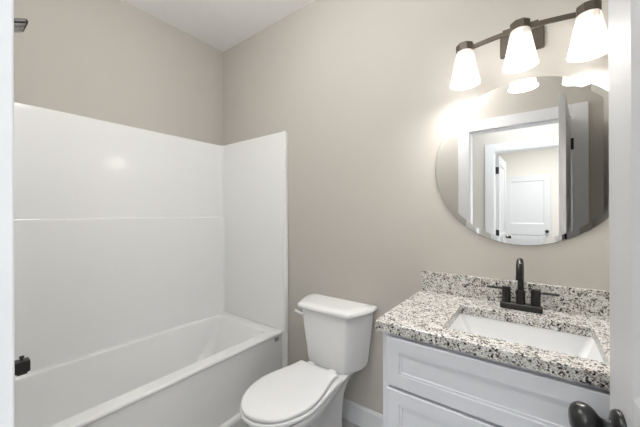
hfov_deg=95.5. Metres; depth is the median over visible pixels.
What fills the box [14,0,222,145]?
wall
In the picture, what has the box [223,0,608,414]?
wall
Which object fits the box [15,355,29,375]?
tub spout
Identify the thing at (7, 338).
trim
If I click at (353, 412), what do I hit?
baseboard
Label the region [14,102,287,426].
bathtub
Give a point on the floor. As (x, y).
(345, 423)
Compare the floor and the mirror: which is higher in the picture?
the mirror
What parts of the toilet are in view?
lid, seat, flush lever, bowl, tank lid, tank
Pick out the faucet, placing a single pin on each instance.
(519, 304)
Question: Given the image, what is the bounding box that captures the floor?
[231,418,359,426]
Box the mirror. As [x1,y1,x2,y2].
[436,76,608,244]
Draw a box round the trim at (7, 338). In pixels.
[0,0,14,426]
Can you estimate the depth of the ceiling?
2.12 m
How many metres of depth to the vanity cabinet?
0.92 m
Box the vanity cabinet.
[383,332,609,426]
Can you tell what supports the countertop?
on the vanity cabinet
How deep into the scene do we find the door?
0.47 m
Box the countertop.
[375,290,609,389]
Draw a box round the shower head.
[14,18,27,31]
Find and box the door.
[568,0,639,426]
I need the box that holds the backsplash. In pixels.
[421,270,609,318]
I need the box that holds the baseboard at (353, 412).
[342,397,382,426]
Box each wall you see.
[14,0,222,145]
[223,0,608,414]
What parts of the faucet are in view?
lever, handle, spout, plate, handle, lever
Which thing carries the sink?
in the countertop
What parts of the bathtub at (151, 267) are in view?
ledge panel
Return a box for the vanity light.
[450,0,607,89]
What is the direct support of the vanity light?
attached to the wall at (364, 99)
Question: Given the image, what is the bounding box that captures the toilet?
[240,293,376,426]
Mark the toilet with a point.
(338, 331)
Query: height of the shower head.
0.090 m
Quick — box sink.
[449,314,603,361]
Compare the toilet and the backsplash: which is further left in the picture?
the toilet
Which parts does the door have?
knob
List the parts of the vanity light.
lamp shade, bulb, bulb, lamp shade, plate, lamp shade, bulb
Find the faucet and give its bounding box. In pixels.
[487,258,558,313]
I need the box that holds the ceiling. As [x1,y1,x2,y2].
[121,0,314,51]

